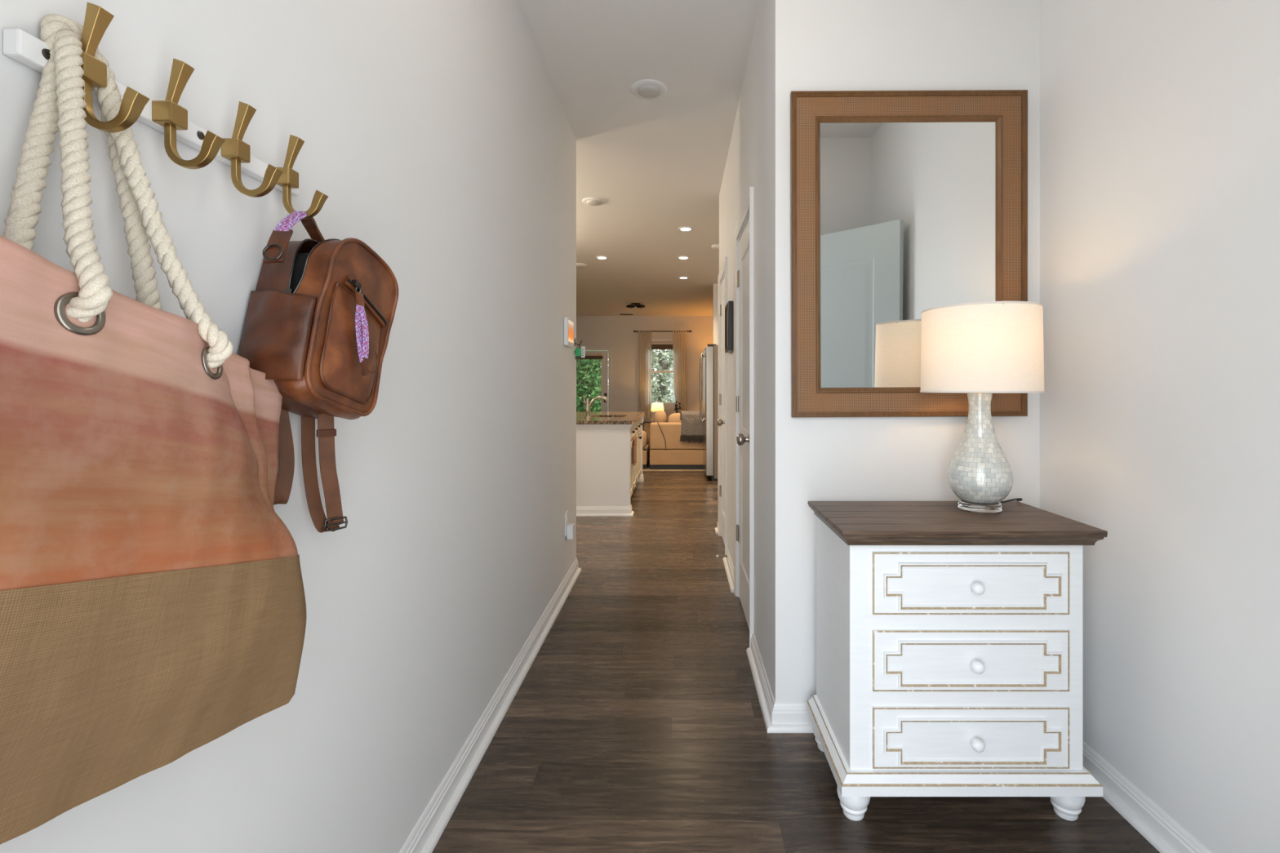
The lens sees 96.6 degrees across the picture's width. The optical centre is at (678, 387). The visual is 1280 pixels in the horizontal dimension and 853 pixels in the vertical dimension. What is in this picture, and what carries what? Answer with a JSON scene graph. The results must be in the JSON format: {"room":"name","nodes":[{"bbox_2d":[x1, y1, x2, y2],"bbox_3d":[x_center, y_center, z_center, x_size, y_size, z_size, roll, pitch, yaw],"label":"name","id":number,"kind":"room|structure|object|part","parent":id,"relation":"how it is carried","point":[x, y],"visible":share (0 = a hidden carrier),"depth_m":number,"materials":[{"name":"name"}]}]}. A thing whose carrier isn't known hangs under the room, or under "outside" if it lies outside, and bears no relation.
{"room":"entrance hallway","nodes":[
{"label":"entrance hallway","id":0,"kind":"room"},
{"bbox_2d":[0,0,576,852],"bbox_3d":[-0.710,-0.205,1.835,0.120,2.740,3.570,0,0,0],"label":"wall","id":1,"kind":"structure","parent":0,"point":[437,135],"depth_m":1.26,"materials":[{"name":"white paint"}]},
{"bbox_2d":[2,1,328,219],"bbox_3d":[-0.603,-0.333,0.748,0.091,0.130,0.406,0,0,0],"label":"coat rack","id":2,"kind":"object","parent":1,"relation":"attached to","point":[166,116],"visible":0.96,"depth_m":0.69,"materials":[{"name":"white"}]},
{"bbox_2d":[0,13,306,844],"bbox_3d":[-0.573,0.024,0.590,0.156,0.818,0.538,0,0,2],"label":"tote bag","id":3,"kind":"object","parent":2,"relation":"hanging from","point":[153,604],"visible":0.98,"depth_m":0.53,"materials":[{"name":"fabric"}]},
{"bbox_3d":[-0.618,-0.197,0.605,0.059,0.368,0.159,0,-12,0],"label":"rope handle","id":4,"kind":"part","parent":3,"relation":"part of","materials":[{"name":"fabric"}]},
{"bbox_3d":[-0.572,-0.197,0.606,0.144,0.338,0.182,0,-12,0],"label":"rope handle","id":5,"kind":"part","parent":3,"relation":"part of","materials":[{"name":"fabric"}]},
{"bbox_3d":[-0.572,0.058,0.611,0.142,0.279,0.464,0,-12,0],"label":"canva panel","id":6,"kind":"part","parent":3,"relation":"part of","materials":[{"name":"fabric"}]},
{"bbox_2d":[237,210,398,533],"bbox_3d":[-0.574,-0.015,0.937,0.144,0.532,0.247,0,0,0],"label":"backpack","id":7,"kind":"object","parent":2,"relation":"hanging from","point":[321,312],"visible":0.98,"depth_m":0.89,"materials":[{"name":"leather"}]},
{"bbox_3d":[-0.616,-0.095,0.943,0.060,0.279,0.193,0,-15,0],"label":"panel","id":8,"kind":"part","parent":7,"relation":"part of","materials":[{"name":"leather"}]},
{"bbox_3d":[-0.594,-0.251,0.873,0.024,0.069,0.044,0,-15,0],"label":"handle","id":9,"kind":"part","parent":7,"relation":"part of","materials":[{"name":"purple fabric"}]},
{"bbox_3d":[-0.600,-0.262,0.931,0.030,0.022,0.070,0,-15,0],"label":"handle","id":10,"kind":"part","parent":7,"relation":"part of","materials":[{"name":"leather"}]},
{"bbox_3d":[-0.532,-0.100,0.944,0.019,0.266,0.188,0,-15,0],"label":"panel","id":11,"kind":"part","parent":7,"relation":"part of","materials":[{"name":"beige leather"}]},
{"bbox_3d":[-0.506,-0.034,0.917,0.005,0.029,0.014,0,0,0],"label":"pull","id":12,"kind":"part","parent":7,"relation":"part of","materials":[{"name":"leather"}]},
{"bbox_2d":[399,557,581,852],"bbox_3d":[-0.633,1.123,1.910,0.033,0.083,3.420,0,0,0],"label":"baseboard","id":13,"kind":"structure","parent":1,"relation":"attached to","point":[426,833],"depth_m":1.82,"materials":[{"name":"white wood"}]},
{"bbox_2d":[564,511,568,536],"bbox_3d":[-0.646,0.786,3.296,0.008,0.133,0.072,0,0,0],"label":"wall outlet","id":14,"kind":"object","parent":1,"relation":"attached to","point":[566,513],"visible":0.9,"depth_m":3.26,"materials":[{"name":"white plastic"}]},
{"bbox_2d":[566,523,574,539],"bbox_3d":[-0.625,0.834,3.302,0.038,0.082,0.060,0,0,0],"label":"plug adapter","id":15,"kind":"object","parent":14,"relation":"attached to","point":[571,526],"visible":1,"depth_m":3.27,"materials":[{"name":"white plastic"}]},
{"bbox_2d":[563,316,573,347],"bbox_3d":[-0.636,-0.321,3.303,0.026,0.162,0.185,0,0,0],"label":"control panel","id":16,"kind":"object","parent":1,"relation":"attached to","point":[568,324],"visible":1,"depth_m":3.23,"materials":[{"name":"white plastic"}]},
{"bbox_2d":[518,0,759,315],"bbox_3d":[-0.500,-1.625,6.315,7.400,0.100,12.570,0,0,0],"label":"ceiling","id":17,"kind":"structure","parent":0,"point":[657,166],"depth_m":3.49,"materials":[{"name":"white paint"}]},
{"bbox_2d":[576,262,586,267],"bbox_3d":[-1.272,-1.561,7.283,0.196,0.028,0.196,0,0,0],"label":"recessed light","id":18,"kind":"object","parent":17,"relation":"in","point":[578,264],"visible":0.73,"depth_m":7.24,"materials":[{"name":"white plastic"}]},
{"bbox_2d":[582,197,605,205],"bbox_3d":[-0.714,-1.561,4.798,0.196,0.028,0.196,0,0,0],"label":"recessed light","id":19,"kind":"object","parent":17,"relation":"in","point":[588,201],"visible":1,"depth_m":4.76,"materials":[{"name":"white plastic"}]},
{"bbox_2d":[595,255,608,259],"bbox_3d":[-0.922,-1.570,6.858,0.150,0.010,0.150,0,0,0],"label":"recessed light","id":20,"kind":"object","parent":17,"relation":"in","point":[602,257],"visible":1,"depth_m":6.83,"materials":[{"name":"white plastic"}]},
{"bbox_2d":[618,313,634,315],"bbox_3d":[-1.110,-1.571,12.147,0.320,0.008,0.200,0,0,0],"label":"ceiling vent","id":21,"kind":"object","parent":17,"relation":"in","point":[619,313],"visible":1,"depth_m":12.19,"materials":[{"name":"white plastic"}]},
{"bbox_2d":[626,302,644,308],"bbox_3d":[-0.798,-1.532,10.618,0.358,0.086,0.180,0,0,0],"label":"ceiling light","id":22,"kind":"object","parent":17,"relation":"attached to","point":[630,306],"visible":1,"depth_m":10.57,"materials":[{"name":"brown metal"}]},
{"bbox_3d":[-0.891,-1.520,10.618,0.172,0.062,0.155,0,0,0],"label":"lamp shade","id":23,"kind":"part","parent":22,"relation":"part of","materials":[{"name":"black metal"}]},
{"bbox_3d":[-0.705,-1.520,10.618,0.172,0.062,0.155,0,0,0],"label":"lamp shade","id":24,"kind":"part","parent":22,"relation":"part of","materials":[{"name":"black metal"}]},
{"bbox_2d":[631,79,667,99],"bbox_3d":[-0.153,-1.561,2.998,0.196,0.028,0.196,0,0,0],"label":"recessed light","id":25,"kind":"object","parent":17,"relation":"in","point":[647,89],"visible":1,"depth_m":2.97,"materials":[{"name":"white plastic"}]},
{"bbox_2d":[677,255,689,259],"bbox_3d":[0.062,-1.570,6.858,0.150,0.010,0.150,0,0,0],"label":"recessed light","id":26,"kind":"object","parent":17,"relation":"in","point":[683,257],"visible":1,"depth_m":6.83,"materials":[{"name":"white plastic"}]},
{"bbox_2d":[678,276,688,279],"bbox_3d":[0.074,-1.570,8.108,0.150,0.010,0.150,0,0,0],"label":"recessed light","id":27,"kind":"object","parent":17,"relation":"in","point":[681,277],"visible":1,"depth_m":8.10,"materials":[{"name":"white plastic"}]},
{"bbox_2d":[678,226,693,231],"bbox_3d":[0.073,-1.570,5.617,0.150,0.010,0.150,0,0,0],"label":"recessed light","id":28,"kind":"object","parent":17,"relation":"in","point":[683,228],"visible":1,"depth_m":5.60,"materials":[{"name":"white plastic"}]},
{"bbox_2d":[711,244,719,249],"bbox_3d":[0.431,-1.556,6.306,0.130,0.037,0.130,0,0,0],"label":"smoke detector","id":29,"kind":"object","parent":17,"relation":"attached to","point":[716,246],"visible":0.67,"depth_m":6.26,"materials":[{"name":"white plastic"}]},
{"bbox_2d":[576,315,712,420],"bbox_3d":[-0.500,-0.205,12.525,7.400,2.740,0.150,0,0,0],"label":"wall","id":30,"kind":"structure","parent":0,"point":[616,333],"depth_m":12.45,"materials":[{"name":"white paint"}]},
{"bbox_2d":[576,353,603,359],"bbox_3d":[-1.988,-0.689,12.447,0.665,0.122,0.050,0,0,0],"label":"window blind","id":31,"kind":"object","parent":30,"relation":"attached to","point":[588,356],"visible":0.58,"depth_m":12.42,"materials":[{"name":"brown wood"}]},
{"bbox_3d":[-1.988,-0.638,12.446,0.665,0.020,0.048,0,0,0],"label":"rail","id":32,"kind":"part","parent":31,"relation":"part of","materials":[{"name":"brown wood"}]},
{"bbox_3d":[-1.988,-0.728,12.447,0.665,0.045,0.050,0,0,0],"label":"head rail","id":33,"kind":"part","parent":31,"relation":"part of","materials":[{"name":"beige"}]},
{"bbox_2d":[580,347,611,411],"bbox_3d":[-1.995,0.144,12.469,1.044,2.042,0.112,0,0,0],"label":"door","id":34,"kind":"structure","parent":30,"relation":"in","point":[606,363],"depth_m":12.48,"materials":[{"name":"white"}]},
{"bbox_2d":[633,330,691,332],"bbox_3d":[-0.343,-1.230,12.394,1.265,0.048,0.113,0,0,0],"label":"curtain rod","id":35,"kind":"object","parent":30,"relation":"attached to","point":[633,331],"visible":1,"depth_m":12.35,"materials":[{"name":"black metal"}]},
{"bbox_2d":[637,330,651,439],"bbox_3d":[-0.733,-0.055,12.360,0.296,2.380,0.056,0,0,0],"label":"curtain","id":36,"kind":"object","parent":35,"relation":"hanging from","point":[644,340],"visible":0.88,"depth_m":12.36,"materials":[{"name":"white fabric"}]},
{"bbox_3d":[-0.343,-1.230,12.360,1.218,0.021,0.021,0,0,0],"label":"rod","id":37,"kind":"part","parent":35,"relation":"part of","materials":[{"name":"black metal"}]},
{"bbox_2d":[672,330,687,413],"bbox_3d":[0.035,-0.055,12.360,0.319,2.380,0.056,0,0,0],"label":"curtain","id":38,"kind":"object","parent":35,"relation":"hanging from","point":[679,340],"visible":0.76,"depth_m":12.36,"materials":[{"name":"white fabric"}]},
{"bbox_2d":[650,338,675,409],"bbox_3d":[-0.340,-0.298,12.480,0.760,1.547,0.160,0,0,0],"label":"window","id":39,"kind":"structure","parent":30,"relation":"in","point":[667,406],"depth_m":12.44,"materials":[{"name":"white wood"}]},
{"bbox_2d":[651,342,672,349],"bbox_3d":[-0.340,-0.921,12.473,0.616,0.157,0.050,0,0,0],"label":"window blind","id":40,"kind":"object","parent":39,"relation":"attached to","point":[655,345],"visible":0.72,"depth_m":12.45,"materials":[{"name":"brown wood"}]},
{"bbox_3d":[-0.340,-0.978,12.473,0.616,0.045,0.050,0,0,0],"label":"head rail","id":41,"kind":"part","parent":40,"relation":"part of","materials":[{"name":"beige wood"}]},
{"bbox_3d":[-0.340,-0.353,12.441,0.754,1.437,0.018,0,0,0],"label":"casing","id":42,"kind":"part","parent":39,"relation":"part of","materials":[{"name":"white wood"}]},
{"bbox_3d":[-0.340,0.420,12.450,0.760,0.110,0.100,0,0,0],"label":"sill","id":43,"kind":"part","parent":39,"relation":"part of","materials":[{"name":"white wood"}]},
{"bbox_3d":[-0.340,-0.325,12.530,0.640,1.380,0.060,0,0,0],"label":"frame","id":44,"kind":"part","parent":39,"relation":"part of","materials":[{"name":"white wood"}]},
{"bbox_2d":[712,284,717,345],"bbox_3d":[1.815,-0.205,8.660,2.570,2.740,0.120,0,0,0],"label":"wall","id":45,"kind":"structure","parent":0,"point":[714,286],"depth_m":8.60,"materials":[{"name":"white paint"}]},
{"bbox_2d":[719,0,769,683],"bbox_3d":[0.391,-0.205,3.358,0.115,2.740,2.583,0,0,0],"label":"wall","id":46,"kind":"structure","parent":0,"point":[747,166],"depth_m":2.35,"materials":[{"name":"white paint"}]},
{"bbox_2d":[716,276,724,545],"bbox_3d":[0.321,0.171,4.196,0.102,1.965,0.551,0,0,0],"label":"door","id":47,"kind":"structure","parent":46,"relation":"in","point":[721,422],"depth_m":4.31,"materials":[{"name":"white wood"}]},
{"bbox_3d":[0.304,0.240,3.982,0.066,0.062,0.062,0,0,0],"label":"knob","id":48,"kind":"part","parent":47,"relation":"part of","materials":[{"name":"silver metal"}]},
{"bbox_3d":[0.354,0.171,4.190,0.035,1.965,0.540,0,0,0],"label":"panel","id":49,"kind":"part","parent":47,"relation":"part of","materials":[{"name":"white wood"}]},
{"bbox_2d":[715,554,727,557],"bbox_3d":[0.284,1.103,3.730,0.072,0.024,0.024,0,0,0],"label":"door stop","id":50,"kind":"object","parent":46,"relation":"attached to","point":[726,555],"visible":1,"depth_m":3.73,"materials":[{"name":"silver metal"}]},
{"bbox_2d":[717,257,727,557],"bbox_3d":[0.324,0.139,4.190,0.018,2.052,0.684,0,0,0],"label":"trim","id":51,"kind":"structure","parent":46,"relation":"attached to","point":[723,269],"depth_m":4.47,"materials":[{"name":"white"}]},
{"bbox_2d":[722,547,733,592],"bbox_3d":[0.317,1.123,3.541,0.033,0.083,0.614,0,0,0],"label":"baseboard","id":52,"kind":"structure","parent":46,"relation":"attached to","point":[727,562],"depth_m":3.51,"materials":[{"name":"white wood"}]},
{"bbox_2d":[724,301,733,352],"bbox_3d":[0.316,-0.375,3.546,0.033,0.300,0.228,0,0,0],"label":"picture frame","id":53,"kind":"object","parent":46,"relation":"attached to","point":[729,307],"visible":1,"depth_m":3.43,"materials":[{"name":"black"}]},
{"bbox_2d":[736,217,749,629],"bbox_3d":[0.321,0.171,2.878,0.102,1.965,0.591,0,0,0],"label":"door","id":54,"kind":"structure","parent":46,"relation":"in","point":[743,273],"depth_m":2.90,"materials":[{"name":"white wood"}]},
{"bbox_3d":[0.304,0.240,2.644,0.066,0.062,0.062,0,0,0],"label":"knob","id":55,"kind":"part","parent":54,"relation":"part of","materials":[{"name":"silver metal"}]},
{"bbox_2d":[733,186,753,647],"bbox_3d":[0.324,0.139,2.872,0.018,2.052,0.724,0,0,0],"label":"trim","id":56,"kind":"structure","parent":46,"relation":"attached to","point":[748,206],"depth_m":3.03,"materials":[{"name":"white wood"}]},
{"bbox_2d":[431,441,1159,852],"bbox_3d":[-0.500,1.215,6.315,7.400,0.100,12.570,0,0,0],"label":"floor","id":57,"kind":"structure","parent":0,"point":[637,724],"depth_m":1.83,"materials":[{"name":"brown wood"}]},
{"bbox_2d":[576,414,644,516],"bbox_3d":[-0.930,0.748,6.130,1.039,0.834,1.945,0,0,0],"label":"kitchen island","id":58,"kind":"object","parent":57,"relation":"on","point":[607,477],"visible":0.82,"depth_m":5.19,"materials":[{"name":"white paint"}]},
{"bbox_3d":[-0.937,0.353,5.230,1.026,0.044,0.120,0,0,0],"label":"cornice","id":59,"kind":"part","parent":58,"relation":"part of","materials":[{"name":"white wood"}]},
{"bbox_3d":[-0.930,1.123,5.223,1.039,0.083,0.133,0,0,0],"label":"baseboard","id":60,"kind":"part","parent":58,"relation":"part of","materials":[{"name":"white wood"}]},
{"bbox_2d":[576,411,644,424],"bbox_3d":[-0.952,0.314,6.133,1.056,0.030,1.965,0,0,0],"label":"island countertop","id":61,"kind":"structure","parent":58,"relation":"on","point":[597,417],"depth_m":5.73,"materials":[{"name":"stone"}]},
{"bbox_2d":[582,395,608,417],"bbox_3d":[-0.816,0.189,5.631,0.256,0.220,0.060,0,0,-8],"label":"faucet","id":62,"kind":"object","parent":61,"relation":"on","point":[588,403],"visible":0.99,"depth_m":5.61,"materials":[{"name":"silver metal"}]},
{"bbox_3d":[-0.793,0.140,5.637,0.211,0.114,0.035,0,0,-13],"label":"spout","id":63,"kind":"part","parent":62,"relation":"part of","materials":[{"name":"silver metal"}]},
{"bbox_3d":[-0.465,0.430,5.540,0.020,0.160,0.408,0,0,0],"label":"drawer","id":64,"kind":"part","parent":58,"relation":"part of","materials":[{"name":"beige wood"}]},
{"bbox_3d":[-0.465,0.787,5.540,0.020,0.525,0.408,0,0,0],"label":"door","id":65,"kind":"part","parent":58,"relation":"part of","materials":[{"name":"beige wood"}]},
{"bbox_3d":[-0.465,0.430,5.960,0.020,0.160,0.408,0,0,0],"label":"drawer","id":66,"kind":"part","parent":58,"relation":"part of","materials":[{"name":"beige wood"}]},
{"bbox_3d":[-0.465,0.787,5.960,0.020,0.525,0.408,0,0,0],"label":"door","id":67,"kind":"part","parent":58,"relation":"part of","materials":[{"name":"beige wood"}]},
{"bbox_2d":[633,435,636,465],"bbox_3d":[-0.436,0.623,5.690,0.027,0.275,0.222,0,0,0],"label":"dish towel","id":68,"kind":"object","parent":58,"relation":"hanging from","point":[635,437],"visible":1,"depth_m":5.62,"materials":[{"name":"brown fabric"}]},
{"bbox_3d":[-0.465,0.787,6.365,0.020,0.525,0.378,0,0,0],"label":"door","id":69,"kind":"part","parent":58,"relation":"part of","materials":[{"name":"beige wood"}]},
{"bbox_3d":[-0.465,0.430,6.365,0.020,0.160,0.378,0,0,0],"label":"drawer","id":70,"kind":"part","parent":58,"relation":"part of","materials":[{"name":"beige wood"}]},
{"bbox_3d":[-0.465,0.787,6.750,0.020,0.525,0.368,0,0,0],"label":"door","id":71,"kind":"part","parent":58,"relation":"part of","materials":[{"name":"beige wood"}]},
{"bbox_3d":[-0.482,0.748,7.050,0.104,0.834,0.104,0,0,0],"label":"corner post","id":72,"kind":"part","parent":58,"relation":"part of","materials":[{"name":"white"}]},
{"bbox_2d":[642,420,667,431],"bbox_3d":[-0.340,0.930,11.875,0.920,0.470,0.350,0,0,0],"label":"side table","id":73,"kind":"object","parent":57,"relation":"on","point":[644,421],"visible":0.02,"depth_m":11.72,"materials":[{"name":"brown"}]},
{"bbox_2d":[650,403,663,411],"bbox_3d":[-0.437,0.505,11.850,0.280,0.380,0.280,0,0,0],"label":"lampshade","id":74,"kind":"object","parent":73,"relation":"on","point":[655,406],"visible":0.62,"depth_m":11.74,"materials":[{"name":"fabric"}]},
{"bbox_2d":[674,401,680,413],"bbox_3d":[-0.021,0.488,11.844,0.161,0.414,0.112,0,0,22],"label":"dried flowers","id":75,"kind":"object","parent":73,"relation":"on","point":[679,403],"visible":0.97,"depth_m":11.84,"materials":[{"name":"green plant"}]},
{"bbox_2d":[642,457,704,471],"bbox_3d":[-0.695,1.159,9.268,2.410,0.011,2.665,0,0,0],"label":"area rug","id":76,"kind":"object","parent":57,"relation":"on","point":[648,466],"visible":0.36,"depth_m":8.01,"materials":[{"name":"fabric"}]},
{"bbox_2d":[642,430,649,469],"bbox_3d":[-0.754,0.879,8.467,0.613,0.545,0.845,0,0,0],"label":"armchair","id":77,"kind":"object","parent":76,"relation":"on","point":[646,448],"visible":0.26,"depth_m":8.07,"materials":[{"name":"beige fabric"}]},
{"bbox_3d":[-0.755,0.745,8.180,0.612,0.276,0.270,0,0,0],"label":"backrest","id":78,"kind":"part","parent":77,"relation":"part of","materials":[{"name":"fabric"}]},
{"bbox_3d":[-0.754,0.990,8.470,0.612,0.200,0.840,0,0,0],"label":"frame","id":79,"kind":"part","parent":77,"relation":"part of","materials":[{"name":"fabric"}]},
{"bbox_2d":[649,421,703,469],"bbox_3d":[0.048,0.751,8.491,0.905,0.802,0.959,0,0,0],"label":"sofa","id":80,"kind":"object","parent":76,"relation":"on","point":[667,451],"visible":0.52,"depth_m":8.02,"materials":[{"name":"beige fabric"}]},
{"bbox_2d":[653,410,666,422],"bbox_3d":[-0.262,0.449,8.355,0.190,0.228,0.198,0,0,0],"label":"throw pillow","id":81,"kind":"object","parent":80,"relation":"on","point":[660,415],"visible":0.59,"depth_m":8.28,"materials":[{"name":"fabric"}]},
{"bbox_2d":[667,413,681,422],"bbox_3d":[0.045,0.545,8.365,0.398,0.351,0.195,0,0,0],"label":"throw pillow","id":82,"kind":"object","parent":80,"relation":"on","point":[675,417],"visible":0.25,"depth_m":8.28,"materials":[{"name":"fabric"}]},
{"bbox_3d":[0.048,0.985,8.495,0.905,0.210,0.950,0,0,0],"label":"frame","id":83,"kind":"part","parent":80,"relation":"part of","materials":[{"name":"fabric"}]},
{"bbox_3d":[0.048,0.687,8.121,0.905,0.380,0.198,0,0,0],"label":"backrest","id":84,"kind":"part","parent":80,"relation":"part of","materials":[{"name":"fabric"}]},
{"bbox_2d":[680,410,702,443],"bbox_3d":[0.264,0.552,8.106,0.492,0.452,0.250,0,0,0],"label":"throw blanket","id":85,"kind":"object","parent":80,"relation":"on","point":[691,424],"visible":0.52,"depth_m":7.99,"materials":[{"name":"grey fabric"}]},
{"bbox_2d":[699,344,717,480],"bbox_3d":[0.717,0.309,7.503,0.866,1.712,0.805,0,0,0],"label":"refrigerator","id":86,"kind":"object","parent":57,"relation":"on","point":[709,354],"visible":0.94,"depth_m":7.11,"materials":[{"name":"grey metal"}]},
{"bbox_3d":[0.315,-0.005,7.555,0.062,0.910,0.022,0,0,0],"label":"handle","id":87,"kind":"part","parent":86,"relation":"part of","materials":[{"name":"silver metal"}]},
{"bbox_3d":[0.315,-0.005,7.445,0.062,0.910,0.022,0,0,0],"label":"handle","id":88,"kind":"part","parent":86,"relation":"part of","materials":[{"name":"silver metal"}]},
{"bbox_3d":[0.392,0.290,7.705,0.094,1.620,0.400,0,0,0],"label":"door","id":89,"kind":"part","parent":86,"relation":"part of","materials":[{"name":"silver metal"}]},
{"bbox_3d":[0.392,0.290,7.298,0.094,1.620,0.395,0,0,0],"label":"door","id":90,"kind":"part","parent":86,"relation":"part of","materials":[{"name":"silver metal"}]},
{"bbox_2d":[807,501,1107,821],"bbox_3d":[0.766,0.767,1.677,0.687,0.795,0.417,0,0,0],"label":"dresser","id":91,"kind":"object","parent":57,"relation":"on","point":[949,637],"visible":1,"depth_m":1.51,"materials":[{"name":"paint"}]},
{"bbox_3d":[0.768,0.397,1.666,0.684,0.032,0.388,0,0,0],"label":"cornice","id":92,"kind":"part","parent":91,"relation":"part of","materials":[{"name":"brown wood"}]},
{"bbox_3d":[0.777,0.725,1.518,0.524,0.163,0.018,0,0,0],"label":"drawer","id":93,"kind":"part","parent":91,"relation":"part of","materials":[{"name":"paint"}]},
{"bbox_3d":[0.777,0.519,1.518,0.524,0.166,0.018,0,0,0],"label":"drawer","id":94,"kind":"part","parent":91,"relation":"part of","materials":[{"name":"paint"}]},
{"bbox_3d":[0.777,0.930,1.518,0.524,0.164,0.018,0,0,0],"label":"drawer","id":95,"kind":"part","parent":91,"relation":"part of","materials":[{"name":"paint"}]},
{"bbox_3d":[0.780,0.937,1.506,0.472,0.125,0.008,0,0,0],"label":"moulding","id":96,"kind":"part","parent":91,"relation":"part of","materials":[{"name":"paint"}]},
{"bbox_3d":[0.780,0.732,1.506,0.472,0.125,0.008,0,0,0],"label":"moulding","id":97,"kind":"part","parent":91,"relation":"part of","materials":[{"name":"paint"}]},
{"bbox_3d":[0.780,0.527,1.506,0.472,0.127,0.008,0,0,0],"label":"moulding","id":98,"kind":"part","parent":91,"relation":"part of","materials":[{"name":"paint"}]},
{"bbox_3d":[0.784,0.731,1.492,0.031,0.031,0.035,0,0,0],"label":"knob","id":99,"kind":"part","parent":91,"relation":"part of","materials":[{"name":"paint"}]},
{"bbox_3d":[0.784,0.936,1.492,0.031,0.031,0.035,0,0,0],"label":"knob","id":100,"kind":"part","parent":91,"relation":"part of","materials":[{"name":"paint"}]},
{"bbox_3d":[0.784,0.525,1.492,0.031,0.031,0.035,0,0,0],"label":"knob","id":101,"kind":"part","parent":91,"relation":"part of","materials":[{"name":"ceramic"}]},
{"bbox_2d":[920,301,1044,513],"bbox_3d":[0.917,0.065,1.732,0.334,0.609,0.334,0,0,12],"label":"table lamp","id":102,"kind":"object","parent":91,"relation":"on","point":[990,348],"visible":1,"depth_m":1.63,"materials":[{"name":"white fabric"}]},
{"bbox_3d":[0.917,-0.113,1.732,0.332,0.248,0.332,0,0,0],"label":"lamp shade","id":103,"kind":"part","parent":102,"relation":"part of","materials":[{"name":"fabric"}]},
{"bbox_3d":[1.049,0.357,1.793,0.156,0.024,0.048,0,0,-31],"label":"cord","id":104,"kind":"part","parent":102,"relation":"part of","materials":[{"name":"grey plastic"}]},
{"bbox_2d":[769,0,1039,702],"bbox_3d":[0.847,-0.205,2.010,1.027,2.740,0.115,0,0,0],"label":"wall","id":105,"kind":"structure","parent":0,"point":[815,45],"depth_m":1.95,"materials":[{"name":"white paint"}]},
{"bbox_2d":[746,633,813,733],"bbox_3d":[0.770,1.123,2.215,0.940,0.083,0.591,0,0,0],"label":"baseboard","id":106,"kind":"structure","parent":105,"relation":"attached to","point":[779,717],"depth_m":1.95,"materials":[{"name":"white wood"}]},
{"bbox_2d":[790,89,1027,417],"bbox_3d":[0.782,-0.452,1.931,0.797,1.101,0.025,0,1,0],"label":"wall mirror","id":107,"kind":"object","parent":105,"relation":"attached to","point":[904,204],"visible":0.95,"depth_m":1.93,"materials":[{"name":"brown wood"}]},
{"bbox_2d":[820,121,995,387],"bbox_3d":[0.782,-0.452,1.938,0.601,0.905,0.003,0,1,0],"label":"mirror glass","id":108,"kind":"object","parent":107,"relation":"attached to","point":[908,209],"depth_m":1.94,"materials":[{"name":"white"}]},
{"bbox_2d":[1040,0,1279,852],"bbox_3d":[1.300,-0.205,1.001,0.120,2.740,1.902,0,0,0],"label":"wall","id":109,"kind":"structure","parent":0,"point":[1160,119],"depth_m":1.43,"materials":[{"name":"white paint"}]},
{"bbox_2d":[1082,741,1210,852],"bbox_3d":[1.224,1.123,1.076,0.033,0.083,1.752,0,0,0],"label":"baseboard","id":110,"kind":"structure","parent":109,"relation":"attached to","point":[1156,826],"depth_m":1.51,"materials":[{"name":"white wood"}]},
{"label":"outside","id":111,"kind":"structure","parent":0,"visible":0},
{"bbox_3d":[0.000,1.350,26.305,28.000,0.130,27.390,0,0,0],"label":"yard","id":112,"kind":"structure","parent":111,"visible":0},
{"bbox_2d":[576,359,600,411],"bbox_3d":[-2.740,-0.507,15.434,2.364,3.609,1.933,0,0,0],"label":"tree","id":113,"kind":"object","parent":112,"relation":"on","point":[588,371],"visible":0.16,"depth_m":14.97,"materials":[{"name":"green plant"}]},
{"bbox_2d":[651,349,675,402],"bbox_3d":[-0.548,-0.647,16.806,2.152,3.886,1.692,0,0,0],"label":"tree","id":114,"kind":"object","parent":112,"relation":"on","point":[662,393],"visible":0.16,"depth_m":16.57,"materials":[{"name":"green plant"}]},
{"bbox_3d":[-0.627,-0.285,3.565,0.046,0.050,0.016,0,0,0],"label":"hook","id":115,"kind":"object","parent":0,"visible":0},
{"bbox_2d":[574,344,585,362],"bbox_3d":[-0.619,-0.215,3.562,0.063,0.116,0.038,0,0,-18],"label":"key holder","id":116,"kind":"object","parent":115,"relation":"hanging from","point":[577,351],"visible":1,"depth_m":3.55,"materials":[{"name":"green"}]}
]}

